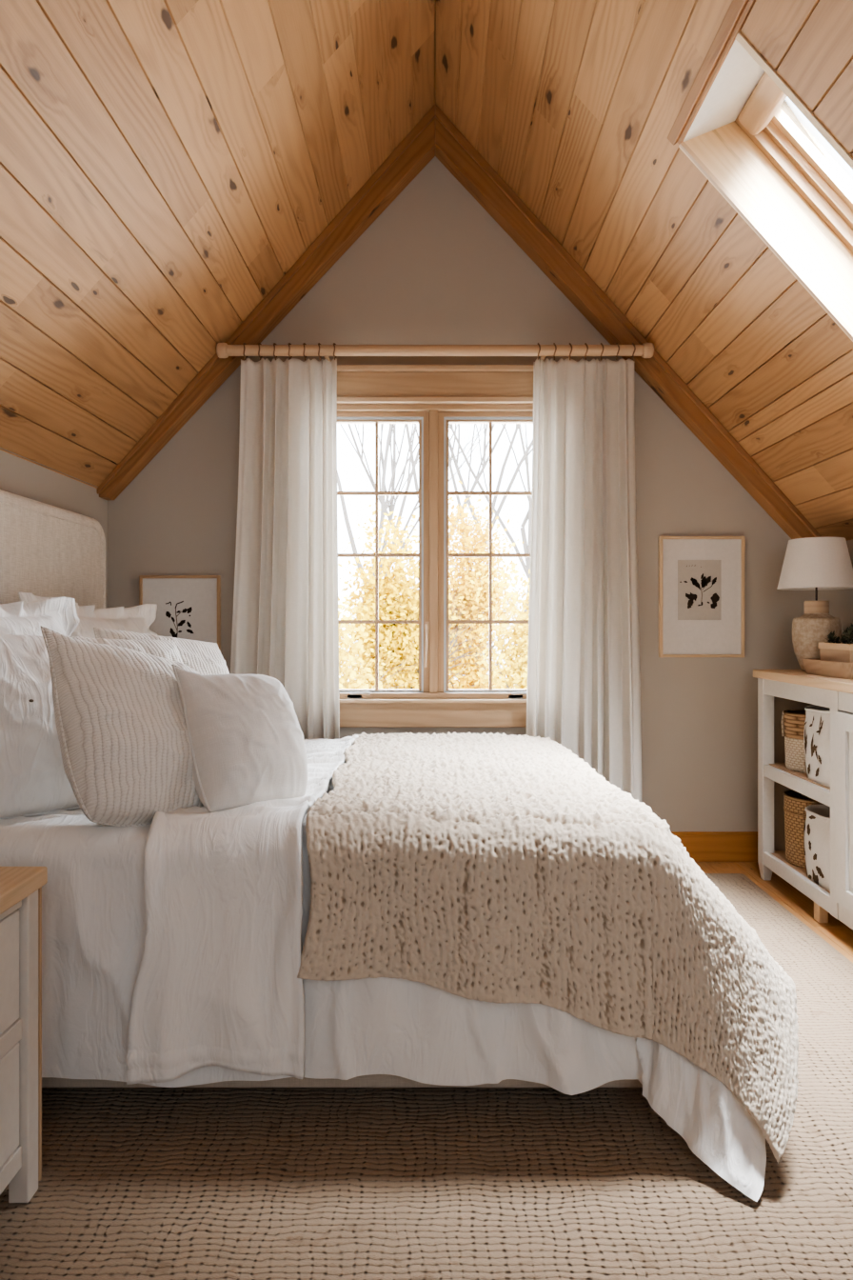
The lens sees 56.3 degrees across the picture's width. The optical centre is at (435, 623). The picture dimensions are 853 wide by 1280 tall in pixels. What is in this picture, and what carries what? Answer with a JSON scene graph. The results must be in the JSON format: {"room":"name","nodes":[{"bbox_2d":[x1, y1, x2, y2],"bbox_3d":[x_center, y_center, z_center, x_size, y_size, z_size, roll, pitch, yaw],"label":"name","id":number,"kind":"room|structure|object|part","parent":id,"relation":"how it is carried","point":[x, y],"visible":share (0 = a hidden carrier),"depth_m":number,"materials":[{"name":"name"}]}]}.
{"room":"bedroom","nodes":[
{"label":"bedroom","id":0,"kind":"room"},
{"bbox_2d":[0,447,107,608],"bbox_3d":[-1.595,0.256,1.000,0.150,1.787,5.600,0,0,0],"label":"wall","id":1,"kind":"structure","parent":0,"point":[19,476],"depth_m":3.16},
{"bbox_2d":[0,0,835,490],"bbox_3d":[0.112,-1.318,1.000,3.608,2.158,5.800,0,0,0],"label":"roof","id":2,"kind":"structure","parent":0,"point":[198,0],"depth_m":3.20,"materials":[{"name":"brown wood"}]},
{"bbox_2d":[0,0,852,540],"bbox_3d":[0.149,-1.279,0.975,3.518,2.133,5.550,0,0,0],"label":"ceiling","id":3,"kind":"structure","parent":0,"point":[119,120],"depth_m":2.72,"materials":[{"name":"brown wood"}]},
{"bbox_2d":[667,0,852,341],"bbox_3d":[1.144,-1.242,1.840,0.853,0.885,1.280,0,0,0],"label":"window","id":4,"kind":"structure","parent":3,"relation":"attached to","point":[738,122],"depth_m":2.44,"materials":[{"name":"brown wood"}]},
{"bbox_3d":[0.833,-1.532,2.240,0.185,0.097,0.440,0,0,0],"label":"head panel","id":5,"kind":"part","parent":4,"relation":"part of","materials":[{"name":"white paint"}]},
{"bbox_3d":[1.224,-1.256,2.240,0.600,0.662,0.440,0,0,0],"label":"frame","id":6,"kind":"part","parent":4,"relation":"part of","materials":[{"name":"brown wood"}]},
{"bbox_3d":[1.262,-1.290,2.240,0.590,0.654,0.440,0,0,0],"label":"sash","id":7,"kind":"part","parent":4,"relation":"part of","materials":[{"name":"brown wood"}]},
{"bbox_3d":[1.265,-1.293,2.240,0.522,0.583,0.380,0,0,0],"label":"pane","id":8,"kind":"part","parent":4,"relation":"part of","materials":[{"name":"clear glass"}]},
{"bbox_2d":[107,156,816,831],"bbox_3d":[0.125,-0.605,3.785,3.690,3.510,0.170,0,0,0],"label":"wall","id":9,"kind":"structure","parent":0,"point":[434,267],"depth_m":3.70,"materials":[{"name":"grey paint"}]},
{"bbox_2d":[139,575,220,651],"bbox_3d":[-1.178,0.056,3.688,0.373,0.563,0.022,0,0,0],"label":"picture frame","id":10,"kind":"object","parent":9,"relation":"attached to","point":[189,607],"visible":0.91,"depth_m":3.69,"materials":[{"name":"brown wood"}]},
{"bbox_2d":[165,600,193,638],"bbox_3d":[-1.181,-0.016,3.688,0.131,0.182,0.001,0,0,0],"label":"print","id":11,"kind":"object","parent":10,"relation":"attached to","point":[168,613],"depth_m":3.69},
{"bbox_2d":[97,104,435,499],"bbox_3d":[-0.771,-1.455,3.641,1.542,1.766,0.118,0,0,0],"label":"trim","id":12,"kind":"structure","parent":9,"relation":"attached to","point":[416,150],"depth_m":3.60,"materials":[{"name":"brown wood"}]},
{"bbox_2d":[337,364,533,727],"bbox_3d":[0.000,-0.355,3.755,1.360,1.666,0.210,0,0,0],"label":"window","id":13,"kind":"structure","parent":9,"relation":"in","point":[433,397],"depth_m":3.71,"materials":[{"name":"brown wood"}]},
{"bbox_2d":[337,422,419,689],"bbox_3d":[-0.277,-0.318,3.776,0.406,1.264,0.026,0,0,0],"label":"grille","id":14,"kind":"object","parent":13,"relation":"attached to","point":[376,492],"depth_m":3.76,"materials":[{"name":"brown wood"}]},
{"bbox_3d":[-0.273,-0.325,3.765,0.493,1.344,0.080,0,0,0],"label":"sash","id":15,"kind":"part","parent":13,"relation":"part of","materials":[{"name":"brown wood"}]},
{"bbox_3d":[0.000,0.356,3.715,1.360,0.016,0.130,0,0,0],"label":"sill","id":16,"kind":"part","parent":13,"relation":"part of","materials":[{"name":"brown wood"}]},
{"bbox_3d":[0.000,-0.400,3.689,1.325,1.524,0.022,0,0,0],"label":"casing","id":17,"kind":"part","parent":13,"relation":"part of","materials":[{"name":"brown wood"}]},
{"bbox_3d":[0.266,-0.325,3.765,0.506,1.344,0.080,0,0,0],"label":"sash","id":18,"kind":"part","parent":13,"relation":"part of","materials":[{"name":"brown wood"}]},
{"bbox_2d":[448,422,531,689],"bbox_3d":[0.265,-0.318,3.776,0.406,1.264,0.026,0,0,0],"label":"grille","id":19,"kind":"object","parent":13,"relation":"attached to","point":[490,492],"depth_m":3.76,"materials":[{"name":"brown wood"}]},
{"bbox_2d":[216,342,654,361],"bbox_3d":[0.000,-1.198,3.600,1.932,0.093,0.197,0,0,0],"label":"curtain rod","id":20,"kind":"object","parent":9,"relation":"attached to","point":[223,350],"visible":0.83,"depth_m":3.51,"materials":[{"name":"brown wood"}]},
{"bbox_2d":[230,342,339,739],"bbox_3d":[-0.670,-0.082,3.546,0.500,2.321,0.098,0,0,0],"label":"curtain","id":21,"kind":"object","parent":20,"relation":"hanging from","point":[286,610],"visible":0.77,"depth_m":3.55,"materials":[{"name":"fabric"}]},
{"bbox_2d":[526,342,641,802],"bbox_3d":[0.666,-0.082,3.546,0.522,2.321,0.093,0,0,0],"label":"curtain","id":22,"kind":"object","parent":20,"relation":"hanging from","point":[584,686],"visible":0.8,"depth_m":3.55,"materials":[{"name":"fabric"}]},
{"bbox_2d":[435,104,822,539],"bbox_3d":[0.876,-1.357,3.641,1.753,1.963,0.118,0,0,0],"label":"trim","id":23,"kind":"structure","parent":9,"relation":"attached to","point":[453,150],"depth_m":3.60,"materials":[{"name":"brown wood"}]},
{"bbox_2d":[659,536,744,658],"bbox_3d":[1.232,-0.125,3.688,0.393,0.563,0.022,0,0,0],"label":"picture frame","id":24,"kind":"object","parent":9,"relation":"attached to","point":[702,578],"visible":1,"depth_m":3.69,"materials":[{"name":"brown wood"}]},
{"bbox_2d":[678,560,721,619],"bbox_3d":[1.223,-0.156,3.688,0.200,0.277,0.002,0,0,0],"label":"print","id":25,"kind":"object","parent":24,"relation":"attached to","point":[699,581],"depth_m":3.69,"materials":[{"name":"paper"}]},
{"bbox_2d":[670,831,758,861],"bbox_3d":[0.125,1.032,3.693,3.290,0.137,0.019,0,0,0],"label":"baseboard","id":26,"kind":"structure","parent":9,"relation":"attached to","point":[701,846],"depth_m":3.68,"materials":[{"name":"brown wood"}]},
{"bbox_2d":[695,861,852,962],"bbox_3d":[0.130,1.130,0.980,3.500,0.060,5.560,0,0,0],"label":"floor","id":27,"kind":"structure","parent":0,"point":[835,932],"depth_m":3.16,"materials":[{"name":"brown wood"}]},
{"bbox_2d":[0,873,852,1279],"bbox_3d":[-0.022,1.092,1.803,2.755,0.013,3.406,0,0,0],"label":"rug","id":28,"kind":"object","parent":27,"relation":"on","point":[135,1183],"visible":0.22,"depth_m":1.54,"materials":[{"name":"carpet"}]},
{"bbox_2d":[0,866,47,1202],"bbox_3d":[-1.044,0.776,1.281,0.592,0.616,0.522,0,0,0],"label":"nightstand","id":29,"kind":"object","parent":28,"relation":"on","point":[20,887],"visible":1,"depth_m":1.49,"materials":[{"name":"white wood"}]},
{"bbox_3d":[-0.792,0.875,1.278,0.036,0.192,0.416,0,0,0],"label":"drawer","id":30,"kind":"part","parent":29,"relation":"part of","materials":[{"name":"white wood"}]},
{"bbox_3d":[-0.792,0.632,1.278,0.036,0.201,0.416,0,0,0],"label":"drawer","id":31,"kind":"part","parent":29,"relation":"part of","materials":[{"name":"white wood"}]},
{"bbox_3d":[-0.779,0.793,1.510,0.038,0.582,0.040,0,0,0],"label":"leg","id":32,"kind":"part","parent":29,"relation":"part of","materials":[{"name":"white wood"}]},
{"bbox_2d":[0,489,642,1087],"bbox_3d":[-0.515,0.319,2.580,1.986,1.528,1.760,0,0,0],"label":"bed","id":33,"kind":"object","parent":28,"relation":"on","point":[47,550],"visible":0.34,"depth_m":2.80,"materials":[{"name":"fabric"}]},
{"bbox_3d":[-1.464,0.278,2.580,0.088,1.445,1.760,0,0,0],"label":"headboard","id":34,"kind":"part","parent":33,"relation":"part of","materials":[{"name":"fabric"}]},
{"bbox_3d":[-0.471,0.965,1.820,1.898,0.170,0.040,0,0,0],"label":"rail","id":35,"kind":"part","parent":33,"relation":"part of","materials":[{"name":"fabric"}]},
{"bbox_2d":[0,735,766,1201],"bbox_3d":[-0.374,0.744,2.488,2.064,0.661,2.011,0,0,0],"label":"duvet","id":36,"kind":"object","parent":33,"relation":"on","point":[172,946],"visible":0.41,"depth_m":1.72,"materials":[{"name":"white fabric"}]},
{"bbox_2d":[0,597,79,636],"bbox_3d":[-1.195,0.203,2.197,0.208,0.606,0.692,0,0,15],"label":"pillow sham","id":37,"kind":"object","parent":36,"relation":"on","point":[58,614],"visible":0.18,"depth_m":2.38,"materials":[{"name":"white fabric"}]},
{"bbox_2d":[0,634,89,819],"bbox_3d":[-1.070,0.244,1.960,0.286,0.463,0.585,0,0,41],"label":"bed pillow","id":38,"kind":"object","parent":36,"relation":"on","point":[34,781],"visible":0.56,"depth_m":1.93,"materials":[{"name":"white fabric"}]},
{"bbox_2d":[18,591,157,638],"bbox_3d":[-1.199,0.203,2.898,0.205,0.614,0.700,0,0,17],"label":"pillow sham","id":39,"kind":"object","parent":36,"relation":"on","point":[139,619],"visible":0.13,"depth_m":2.98,"materials":[{"name":"white fabric"}]},
{"bbox_2d":[40,625,203,826],"bbox_3d":[-0.694,0.243,1.960,0.296,0.477,0.450,0,0,40],"label":"knit cushion","id":40,"kind":"object","parent":36,"relation":"on","point":[123,733],"visible":0.73,"depth_m":1.82,"materials":[{"name":"white fabric"}]},
{"bbox_2d":[69,636,183,663],"bbox_3d":[-0.839,0.237,2.307,0.295,0.403,0.345,0,0,41],"label":"knit cushion","id":41,"kind":"object","parent":36,"relation":"on","point":[167,649],"visible":0.16,"depth_m":2.38,"materials":[{"name":"white fabric"}]},
{"bbox_2d":[93,627,229,675],"bbox_3d":[-0.862,0.218,2.652,0.294,0.413,0.470,0,0,43],"label":"knit cushion","id":42,"kind":"object","parent":36,"relation":"on","point":[206,658],"visible":0.2,"depth_m":2.71,"materials":[{"name":"white fabric"}]},
{"bbox_2d":[171,664,307,812],"bbox_3d":[-0.470,0.282,1.996,0.246,0.366,0.315,0,0,43],"label":"cushion","id":43,"kind":"object","parent":36,"relation":"on","point":[246,736],"visible":0.91,"depth_m":1.91,"materials":[{"name":"white fabric"}]},
{"bbox_2d":[297,731,799,1163],"bbox_3d":[0.227,0.713,2.509,1.165,0.631,2.045,0,0,0],"label":"knit blanket","id":44,"kind":"object","parent":36,"relation":"on","point":[497,868],"visible":1,"depth_m":1.69,"materials":[{"name":"beige fabric"}]},
{"bbox_2d":[753,669,852,929],"bbox_3d":[1.562,0.649,2.681,0.387,0.902,1.582,0,0,0],"label":"sideboard","id":45,"kind":"object","parent":27,"relation":"on","point":[779,690],"visible":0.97,"depth_m":3.02,"materials":[{"name":"white wood"}]},
{"bbox_3d":[1.425,1.065,3.435,0.049,0.071,0.049,0,0,0],"label":"leg","id":46,"kind":"part","parent":45,"relation":"part of","materials":[{"name":"white wood"}]},
{"bbox_3d":[1.425,0.631,3.433,0.050,0.798,0.055,0,0,0],"label":"post","id":47,"kind":"part","parent":45,"relation":"part of","materials":[{"name":"white wood"}]},
{"bbox_3d":[1.597,0.631,3.449,0.293,0.798,0.018,0,0,0],"label":"panel","id":48,"kind":"part","parent":45,"relation":"part of","materials":[{"name":"white wood"}]},
{"bbox_2d":[781,709,806,773],"bbox_3d":[1.545,0.479,3.262,0.224,0.238,0.224,0,0,0],"label":"woven basket","id":49,"kind":"object","parent":45,"relation":"on","point":[793,730],"visible":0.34,"depth_m":3.22,"materials":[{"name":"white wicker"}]},
{"bbox_3d":[1.414,1.001,3.118,0.022,0.058,0.575,0,0,0],"label":"rail","id":50,"kind":"part","parent":45,"relation":"part of","materials":[{"name":"white wood"}]},
{"bbox_3d":[1.414,0.626,3.118,0.022,0.052,0.575,0,0,0],"label":"rail","id":51,"kind":"part","parent":45,"relation":"part of","materials":[{"name":"white wood"}]},
{"bbox_3d":[1.414,0.266,3.118,0.022,0.068,0.575,0,0,0],"label":"rail","id":52,"kind":"part","parent":45,"relation":"part of","materials":[{"name":"white wood"}]},
{"bbox_2d":[769,762,830,790],"bbox_3d":[1.584,0.608,2.679,0.318,0.020,1.519,0,0,0],"label":"shelf","id":53,"kind":"object","parent":45,"relation":"attached to","point":[781,767],"depth_m":3.18,"materials":[{"name":"white wood"}]},
{"bbox_2d":[772,850,830,893],"bbox_3d":[1.584,0.987,2.679,0.318,0.017,1.519,0,0,0],"label":"shelf","id":54,"kind":"object","parent":45,"relation":"attached to","point":[779,855],"depth_m":3.18,"materials":[{"name":"white wood"}]},
{"bbox_2d":[783,789,824,868],"bbox_3d":[1.545,0.837,3.250,0.233,0.281,0.233,0,0,0],"label":"woven basket","id":55,"kind":"object","parent":45,"relation":"on","point":[795,802],"visible":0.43,"depth_m":3.20,"materials":[{"name":"brown wicker"}]},
{"bbox_2d":[777,537,852,671],"bbox_3d":[1.588,-0.076,3.320,0.302,0.548,0.302,0,0,0],"label":"table lamp","id":56,"kind":"object","parent":45,"relation":"on","point":[816,564],"visible":0.89,"depth_m":3.24,"materials":[{"name":"beige ceramic"}]},
{"bbox_3d":[1.588,-0.249,3.320,0.300,0.203,0.300,0,0,0],"label":"lamp shade","id":57,"kind":"part","parent":56,"relation":"part of","materials":[{"name":"fabric"}]},
{"bbox_2d":[803,804,830,891],"bbox_3d":[1.547,0.842,2.993,0.248,0.272,0.270,0,0,0],"label":"fabric bag","id":58,"kind":"object","parent":45,"relation":"on","point":[817,826],"visible":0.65,"depth_m":2.99,"materials":[{"name":"white fabric"}]},
{"bbox_2d":[803,704,830,787],"bbox_3d":[1.544,0.456,2.991,0.240,0.282,0.276,0,0,0],"label":"fabric bag","id":59,"kind":"object","parent":45,"relation":"on","point":[817,724],"visible":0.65,"depth_m":2.98,"materials":[{"name":"white fabric"}]},
{"bbox_3d":[1.429,1.062,2.953,0.033,0.075,0.045,0,0,0],"label":"leg","id":60,"kind":"part","parent":45,"relation":"part of","materials":[{"name":"brown wood"}]},
{"bbox_2d":[802,658,852,679],"bbox_3d":[1.600,0.169,3.020,0.284,0.058,0.400,0,0,0],"label":"wooden tray","id":61,"kind":"object","parent":45,"relation":"on","point":[812,666],"visible":0.97,"depth_m":2.96,"materials":[{"name":"brown wood"}]},
{"bbox_2d":[819,622,852,662],"bbox_3d":[1.611,0.090,3.019,0.205,0.197,0.239,0,0,0],"label":"planter","id":62,"kind":"object","parent":61,"relation":"on","point":[838,651],"visible":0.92,"depth_m":3.02,"materials":[{"name":"brown wood"}]},
{"bbox_3d":[1.425,0.631,2.803,0.050,0.798,0.055,0,0,0],"label":"post","id":63,"kind":"part","parent":45,"relation":"part of","materials":[{"name":"white wood"}]},
{"bbox_3d":[1.404,0.636,2.558,0.020,0.670,0.426,0,0,0],"label":"door","id":64,"kind":"part","parent":45,"relation":"part of","materials":[{"name":"white wood"}]},
{"bbox_3d":[1.414,1.001,2.365,0.022,0.058,0.820,0,0,0],"label":"rail","id":65,"kind":"part","parent":45,"relation":"part of","materials":[{"name":"white wood"}]},
{"bbox_3d":[1.414,0.266,2.365,0.022,0.068,0.820,0,0,0],"label":"rail","id":66,"kind":"part","parent":45,"relation":"part of","materials":[{"name":"white wood"}]},
{"bbox_3d":[1.408,0.636,2.558,0.008,0.540,0.302,0,0,0],"label":"door panel","id":67,"kind":"part","parent":45,"relation":"part of","materials":[{"name":"white wood"}]},
{"bbox_2d":[818,539,852,642],"bbox_3d":[1.845,0.381,1.000,0.150,1.538,5.600,0,0,0],"label":"wall","id":68,"kind":"structure","parent":0,"point":[841,601],"depth_m":3.46,"materials":[{"name":"grey paint"}]},
{"label":"outside","id":69,"kind":"structure","parent":0,"visible":0},
{"label":"ground","id":70,"kind":"structure","parent":69,"visible":0},
{"bbox_2d":[339,588,419,688],"bbox_3d":[-1.508,1.775,8.727,2.573,5.061,1.561,0,0,-32],"label":"autumn tree","id":71,"kind":"object","parent":70,"relation":"on","point":[347,671],"visible":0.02,"depth_m":8.78,"materials":[{"name":"yellow plant"}]},
{"bbox_2d":[337,423,500,605],"bbox_3d":[-1.236,-2.567,13.841,7.664,13.744,1.964,0,0,-4],"label":"bare tree","id":72,"kind":"object","parent":70,"relation":"on","point":[392,427],"visible":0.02,"depth_m":14.03,"materials":[{"name":"grey plant"}]},
{"bbox_2d":[338,495,501,688],"bbox_3d":[-0.225,1.347,10.393,2.599,5.917,1.679,0,0,-29],"label":"autumn tree","id":73,"kind":"object","parent":70,"relation":"on","point":[401,637],"visible":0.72,"depth_m":10.00,"materials":[{"name":"yellow plant"}]},
{"bbox_2d":[340,423,506,579],"bbox_3d":[-1.361,-3.525,15.709,7.860,15.656,1.570,0,0,-5],"label":"bare tree","id":74,"kind":"object","parent":70,"relation":"on","point":[484,461],"visible":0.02,"depth_m":15.92,"materials":[{"name":"grey plant"}]},
{"bbox_2d":[339,571,522,688],"bbox_3d":[0.151,1.396,22.247,7.346,5.816,3.791,0,0,0],"label":"autumn tree","id":75,"kind":"object","parent":70,"relation":"on","point":[390,571],"visible":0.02,"depth_m":22.19,"materials":[{"name":"yellow plant"}]},
{"bbox_2d":[411,480,528,688],"bbox_3d":[0.689,1.085,11.926,3.733,6.435,1.446,0,0,8],"label":"autumn tree","id":76,"kind":"object","parent":70,"relation":"on","point":[471,677],"visible":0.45,"depth_m":11.73,"materials":[{"name":"yellow plant"}]},
{"bbox_2d":[448,423,531,619],"bbox_3d":[1.498,-4.990,19.935,14.077,18.587,1.698,0,0,1],"label":"bare tree","id":77,"kind":"object","parent":70,"relation":"on","point":[527,544],"visible":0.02,"depth_m":19.99,"materials":[{"name":"grey plant"}]},
{"bbox_2d":[448,423,532,685],"bbox_3d":[1.887,-4.980,18.003,11.098,18.566,2.058,0,0,2],"label":"bare tree","id":78,"kind":"object","parent":70,"relation":"on","point":[451,448],"visible":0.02,"depth_m":18.03,"materials":[{"name":"grey plant"}]},
{"bbox_2d":[462,542,529,688],"bbox_3d":[1.367,1.699,8.960,2.096,5.214,1.572,0,0,0],"label":"autumn tree","id":79,"kind":"object","parent":70,"relation":"on","point":[518,668],"visible":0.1,"depth_m":8.84,"materials":[{"name":"yellow plant"}]}
]}

